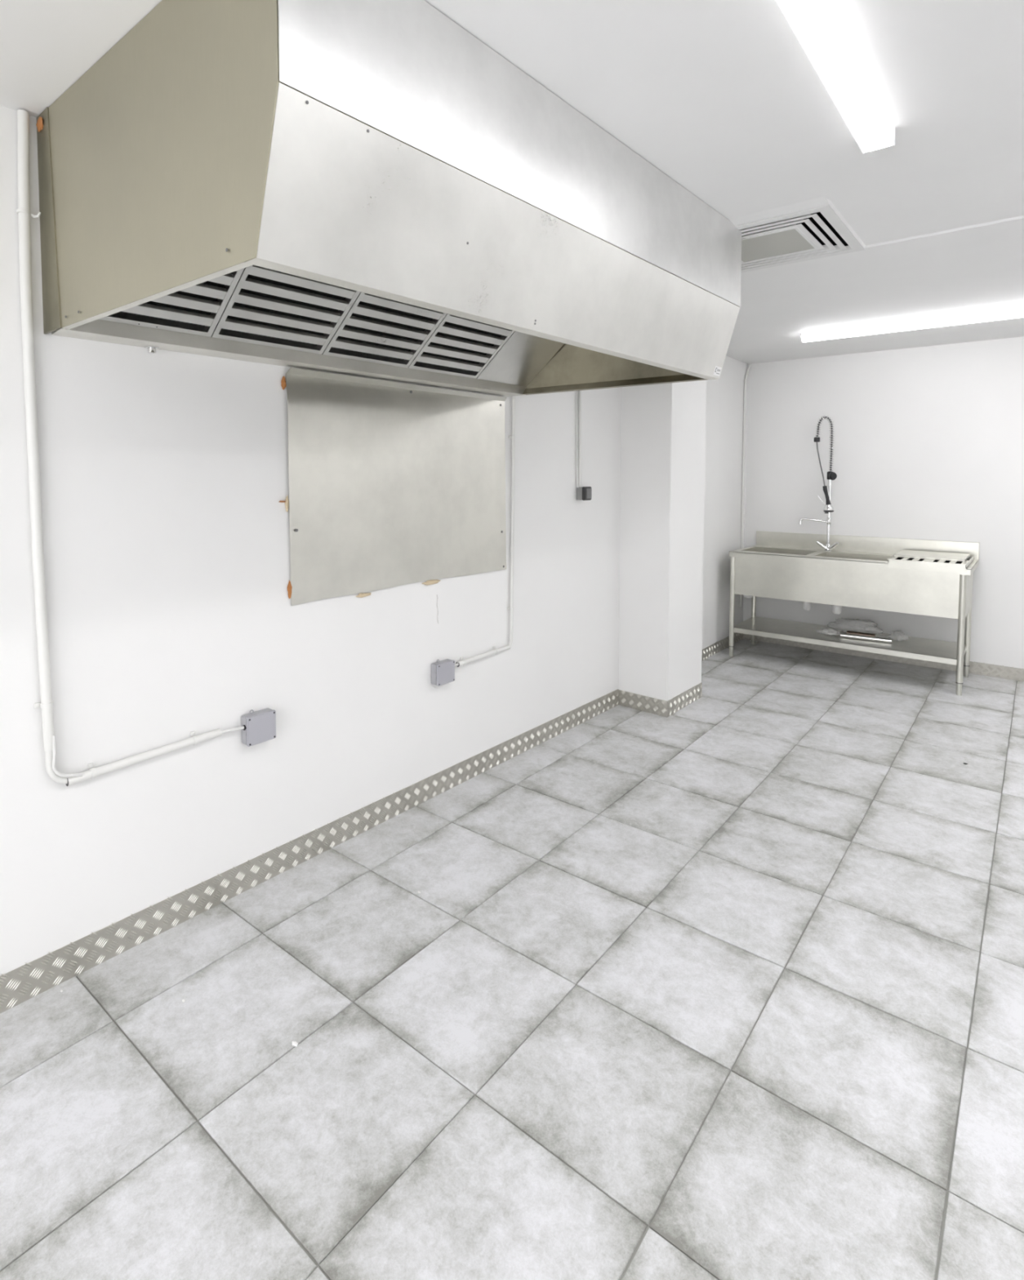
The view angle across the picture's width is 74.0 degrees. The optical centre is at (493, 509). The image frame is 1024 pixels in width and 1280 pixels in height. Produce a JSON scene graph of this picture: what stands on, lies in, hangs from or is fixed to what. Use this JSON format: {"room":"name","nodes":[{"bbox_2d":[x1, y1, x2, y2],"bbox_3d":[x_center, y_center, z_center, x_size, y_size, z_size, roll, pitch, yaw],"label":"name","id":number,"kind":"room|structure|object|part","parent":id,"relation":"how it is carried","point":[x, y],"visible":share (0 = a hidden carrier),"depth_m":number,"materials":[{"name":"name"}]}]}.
{"room":"commercial kitchen","nodes":[
{"label":"commercial kitchen","id":0,"kind":"room"},
{"bbox_2d":[0,105,621,976],"bbox_3d":[-1.179,0.069,2.086,0.121,2.604,6.400,3,4,41],"label":"wall","id":1,"kind":"structure","parent":0,"point":[164,473],"depth_m":2.25,"materials":[{"name":"paint"}]},
{"bbox_2d":[16,109,244,786],"bbox_3d":[-1.067,-0.143,2.079,0.041,1.860,0.622,3,4,41],"label":"cable conduit","id":2,"kind":"object","parent":1,"relation":"attached to","point":[24,212],"visible":1,"depth_m":1.86,"materials":[{"name":"white plastic"}]},
{"bbox_2d":[240,707,275,746],"bbox_3d":[-0.831,0.761,2.394,0.050,0.113,0.112,3,4,41],"label":"junction box","id":3,"kind":"object","parent":1,"relation":"attached to","point":[260,726],"visible":0.99,"depth_m":2.37,"materials":[{"name":"grey plastic"}]},
{"bbox_2d":[0,688,618,1013],"bbox_3d":[-0.789,1.292,2.507,0.005,0.112,4.850,3,4,41],"label":"baseboard","id":4,"kind":"structure","parent":1,"relation":"attached to","point":[28,980],"depth_m":2.41,"materials":[{"name":"grey"}]},
{"bbox_2d":[35,0,742,396],"bbox_3d":[-0.135,-0.788,2.286,1.140,0.601,2.101,3,4,41],"label":"extractor hood","id":5,"kind":"object","parent":1,"relation":"attached to","point":[369,188],"visible":1,"depth_m":1.58,"materials":[{"name":"metal"}]},
{"bbox_3d":[-0.771,-0.756,1.482,1.046,0.581,0.003,2,4,39],"label":"panel","id":6,"kind":"part","parent":5,"relation":"part of","materials":[{"name":"metal"}]},
{"bbox_3d":[0.278,-0.628,1.963,0.080,0.278,2.062,3,4,41],"label":"panel","id":7,"kind":"part","parent":5,"relation":"part of","materials":[{"name":"metal"}]},
{"bbox_3d":[0.309,-0.918,1.922,0.003,0.302,2.059,3,4,41],"label":"panel","id":8,"kind":"part","parent":5,"relation":"part of","materials":[{"name":"silver metal"}]},
{"bbox_3d":[0.184,-0.744,3.073,0.382,0.312,0.366,3,4,41],"label":"blank panel","id":9,"kind":"part","parent":5,"relation":"part of","materials":[{"name":"metal"}]},
{"bbox_3d":[0.524,-0.838,3.050,1.139,0.581,0.003,2,4,37],"label":"panel","id":10,"kind":"part","parent":5,"relation":"part of","materials":[{"name":"metal"}]},
{"bbox_2d":[278,367,506,605],"bbox_3d":[-0.345,-0.092,2.918,0.043,0.879,1.283,3,4,41],"label":"sheet","id":11,"kind":"object","parent":1,"relation":"attached to","point":[391,484],"visible":1,"depth_m":2.82,"materials":[{"name":"metal"}]},
{"bbox_2d":[431,658,454,686],"bbox_3d":[-0.231,0.734,3.089,0.050,0.108,0.112,3,4,41],"label":"junction box","id":12,"kind":"object","parent":1,"relation":"attached to","point":[442,672],"visible":1,"depth_m":3.06,"materials":[{"name":"grey plastic"}]},
{"bbox_2d":[454,396,515,666],"bbox_3d":[-0.050,0.086,3.280,0.031,1.287,0.479,3,4,41],"label":"cable conduit","id":13,"kind":"object","parent":1,"relation":"attached to","point":[496,651],"visible":0.98,"depth_m":3.43,"materials":[{"name":"white"}]},
{"bbox_2d":[576,390,582,488],"bbox_3d":[0.484,-0.645,3.866,0.023,1.045,0.049,3,4,41],"label":"cable conduit","id":14,"kind":"object","parent":1,"relation":"attached to","point":[579,459],"visible":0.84,"depth_m":3.88,"materials":[{"name":"white plastic"}]},
{"bbox_2d":[576,486,591,500],"bbox_3d":[0.520,-0.091,3.908,0.061,0.078,0.081,3,4,41],"label":"wall switch","id":15,"kind":"object","parent":1,"relation":"attached to","point":[583,493],"visible":1,"depth_m":3.88,"materials":[{"name":"grey plastic"}]},
{"bbox_2d":[0,639,1023,1279],"bbox_3d":[0.908,1.440,1.886,4.150,0.120,8.410,2,4,39],"label":"floor","id":16,"kind":"structure","parent":0,"point":[727,985],"depth_m":1.78,"materials":[{"name":"grey tile"}]},
{"bbox_2d":[291,1040,297,1046],"bbox_3d":[-0.515,1.383,1.758,0.021,0.006,0.012,1,3,22],"label":"crumb","id":17,"kind":"object","parent":16,"relation":"on","point":[294,1043],"visible":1,"depth_m":1.76,"materials":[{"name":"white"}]},
{"bbox_2d":[728,530,979,695],"bbox_3d":[2.719,0.716,5.232,1.597,0.976,0.670,2,4,39],"label":"sink","id":18,"kind":"object","parent":16,"relation":"on","point":[786,566],"visible":0.95,"depth_m":5.06,"materials":[{"name":"metal"}]},
{"bbox_3d":[1.924,0.724,5.480,0.039,0.763,0.039,2,4,39],"label":"leg","id":19,"kind":"part","parent":18,"relation":"part of","materials":[{"name":"metal"}]},
{"bbox_3d":[2.256,0.703,5.890,0.039,0.763,0.039,2,4,39],"label":"leg","id":20,"kind":"part","parent":18,"relation":"part of","materials":[{"name":"metal"}]},
{"bbox_3d":[2.318,0.463,5.524,0.500,0.252,0.370,2,4,39],"label":"bowl","id":21,"kind":"part","parent":18,"relation":"part of","materials":[{"name":"metal"}]},
{"bbox_2d":[799,415,838,551],"bbox_3d":[2.640,-0.212,5.493,0.301,1.097,0.118,2,4,39],"label":"tap","id":22,"kind":"object","parent":18,"relation":"on","point":[828,508],"visible":1,"depth_m":5.47,"materials":[{"name":"silver metal"}]},
{"bbox_3d":[2.608,0.099,5.545,0.211,0.054,0.020,2,3,26],"label":"swivel spout","id":23,"kind":"part","parent":22,"relation":"part of","materials":[{"name":"silver metal"}]},
{"bbox_3d":[2.659,0.293,5.511,0.086,0.075,0.032,1,3,20],"label":"lever handle","id":24,"kind":"part","parent":22,"relation":"part of","materials":[{"name":"silver metal"}]},
{"bbox_3d":[2.671,-0.107,5.446,0.070,0.162,0.044,2,4,39],"label":"spray handle","id":25,"kind":"part","parent":22,"relation":"part of","materials":[{"name":"black plastic"}]},
{"bbox_3d":[2.714,-0.266,5.440,0.065,0.066,0.030,-1,3,-12],"label":"clamp knob","id":26,"kind":"part","parent":22,"relation":"part of","materials":[{"name":"black plastic"}]},
{"bbox_3d":[2.728,0.296,5.455,0.032,0.075,0.086,-2,4,-32],"label":"lever handle","id":27,"kind":"part","parent":22,"relation":"part of","materials":[{"name":"silver metal"}]},
{"bbox_3d":[2.749,0.481,5.175,0.490,0.252,0.370,2,4,39],"label":"bowl","id":28,"kind":"part","parent":18,"relation":"part of","materials":[{"name":"metal"}]},
{"bbox_2d":[846,630,875,636],"bbox_3d":[2.777,0.950,5.139,0.190,0.039,0.039,2,4,36],"label":"tube","id":29,"kind":"object","parent":18,"relation":"on","point":[847,632],"visible":0.57,"depth_m":5.13,"materials":[{"name":"beige"}]},
{"bbox_2d":[840,632,891,643],"bbox_3d":[2.769,0.957,5.058,0.332,0.033,0.033,2,4,33],"label":"tube","id":30,"kind":"object","parent":18,"relation":"on","point":[842,635],"visible":1,"depth_m":5.04,"materials":[{"name":"silver metal"}]},
{"bbox_2d":[755,530,979,559],"bbox_3d":[2.925,0.288,5.463,1.597,0.144,0.016,2,4,39],"label":"backsplash","id":31,"kind":"structure","parent":18,"relation":"attached to","point":[846,543],"depth_m":5.42,"materials":[{"name":"metal"}]},
{"bbox_2d":[887,549,973,573],"bbox_3d":[3.108,0.366,4.826,0.460,0.076,0.590,2,4,39],"label":"tray","id":32,"kind":"object","parent":18,"relation":"on","point":[954,562],"visible":1,"depth_m":4.70,"materials":[{"name":"metal"}]},
{"bbox_3d":[3.165,0.332,4.907,0.428,0.018,0.390,2,4,39],"label":"plate","id":33,"kind":"part","parent":32,"relation":"part of","materials":[{"name":"metal"}]},
{"bbox_3d":[3.111,0.776,4.519,0.039,0.763,0.039,2,4,39],"label":"leg","id":34,"kind":"part","parent":18,"relation":"part of","materials":[{"name":"metal"}]},
{"bbox_3d":[3.443,0.754,4.929,0.039,0.763,0.039,2,4,39],"label":"leg","id":35,"kind":"part","parent":18,"relation":"part of","materials":[{"name":"metal"}]},
{"bbox_2d":[0,0,1023,364],"bbox_3d":[0.871,-1.110,1.783,4.250,0.108,8.410,2,4,39],"label":"ceiling","id":36,"kind":"structure","parent":0,"point":[723,98],"depth_m":1.85,"materials":[{"name":"paint"}]},
{"bbox_2d":[734,204,864,272],"bbox_3d":[1.153,-1.264,2.854,0.620,0.316,0.620,2,4,39],"label":"ceiling vent","id":37,"kind":"object","parent":36,"relation":"in","point":[817,233],"visible":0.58,"depth_m":2.82,"materials":[{"name":"white metal"}]},
{"bbox_3d":[1.153,-1.108,2.862,0.312,0.002,0.300,2,4,39],"label":"plate","id":38,"kind":"part","parent":37,"relation":"part of","materials":[{"name":"grey metal"}]},
{"bbox_2d":[775,0,894,153],"bbox_3d":[0.619,-1.015,1.344,0.079,0.050,1.505,2,4,39],"label":"light","id":39,"kind":"object","parent":36,"relation":"attached to","point":[823,28],"visible":1,"depth_m":1.54,"materials":[{"name":"white plastic"}]},
{"bbox_2d":[800,306,1023,342],"bbox_3d":[2.704,-1.153,4.205,1.500,0.058,0.080,2,4,39],"label":"light","id":40,"kind":"object","parent":36,"relation":"attached to","point":[1015,312],"visible":1,"depth_m":4.22,"materials":[{"name":"white plastic"}]},
{"bbox_2d":[617,380,706,704],"bbox_3d":[1.067,0.015,4.375,0.388,2.474,0.493,3,4,41],"label":"wall pillar","id":41,"kind":"structure","parent":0,"point":[663,451],"depth_m":4.20,"materials":[{"name":"paint"}]},
{"bbox_2d":[618,689,667,717],"bbox_3d":[0.926,1.204,4.230,0.338,0.108,0.005,3,4,41],"label":"baseboard","id":42,"kind":"structure","parent":41,"relation":"attached to","point":[629,700],"depth_m":4.22,"materials":[{"name":"grey"}]},
{"bbox_2d":[667,682,702,716],"bbox_3d":[1.216,1.200,4.309,0.005,0.108,0.493,3,4,41],"label":"baseboard","id":43,"kind":"structure","parent":41,"relation":"attached to","point":[686,698],"depth_m":4.30,"materials":[{"name":"grey"}]},
{"bbox_2d":[702,355,747,648],"bbox_3d":[1.552,-0.098,5.279,0.120,2.604,2.210,2,4,39],"label":"wall","id":44,"kind":"structure","parent":0,"point":[724,394],"depth_m":5.60,"materials":[{"name":"paint"}]},
{"bbox_2d":[701,632,742,661],"bbox_3d":[1.678,1.148,5.402,0.005,0.098,1.760,2,4,39],"label":"baseboard","id":45,"kind":"structure","parent":44,"relation":"attached to","point":[716,647],"depth_m":5.62,"materials":[{"name":"grey"}]},
{"bbox_2d":[739,364,751,607],"bbox_3d":[2.202,-0.202,5.956,0.100,2.133,0.023,-3,4,-44],"label":"cable conduit","id":46,"kind":"object","parent":44,"relation":"attached to","point":[749,365],"visible":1,"depth_m":5.91,"materials":[{"name":"white"}]},
{"bbox_2d":[742,336,1023,668],"bbox_3d":[3.636,-0.080,4.961,3.920,2.604,0.120,2,4,39],"label":"wall","id":47,"kind":"structure","parent":0,"point":[928,441],"depth_m":5.25,"materials":[{"name":"paint"}]},
{"bbox_2d":[742,633,1023,681],"bbox_3d":[3.627,1.173,4.953,3.600,0.098,0.005,2,4,39],"label":"baseboard","id":48,"kind":"structure","parent":47,"relation":"attached to","point":[975,668],"depth_m":5.26,"materials":[{"name":"grey"}]}
]}

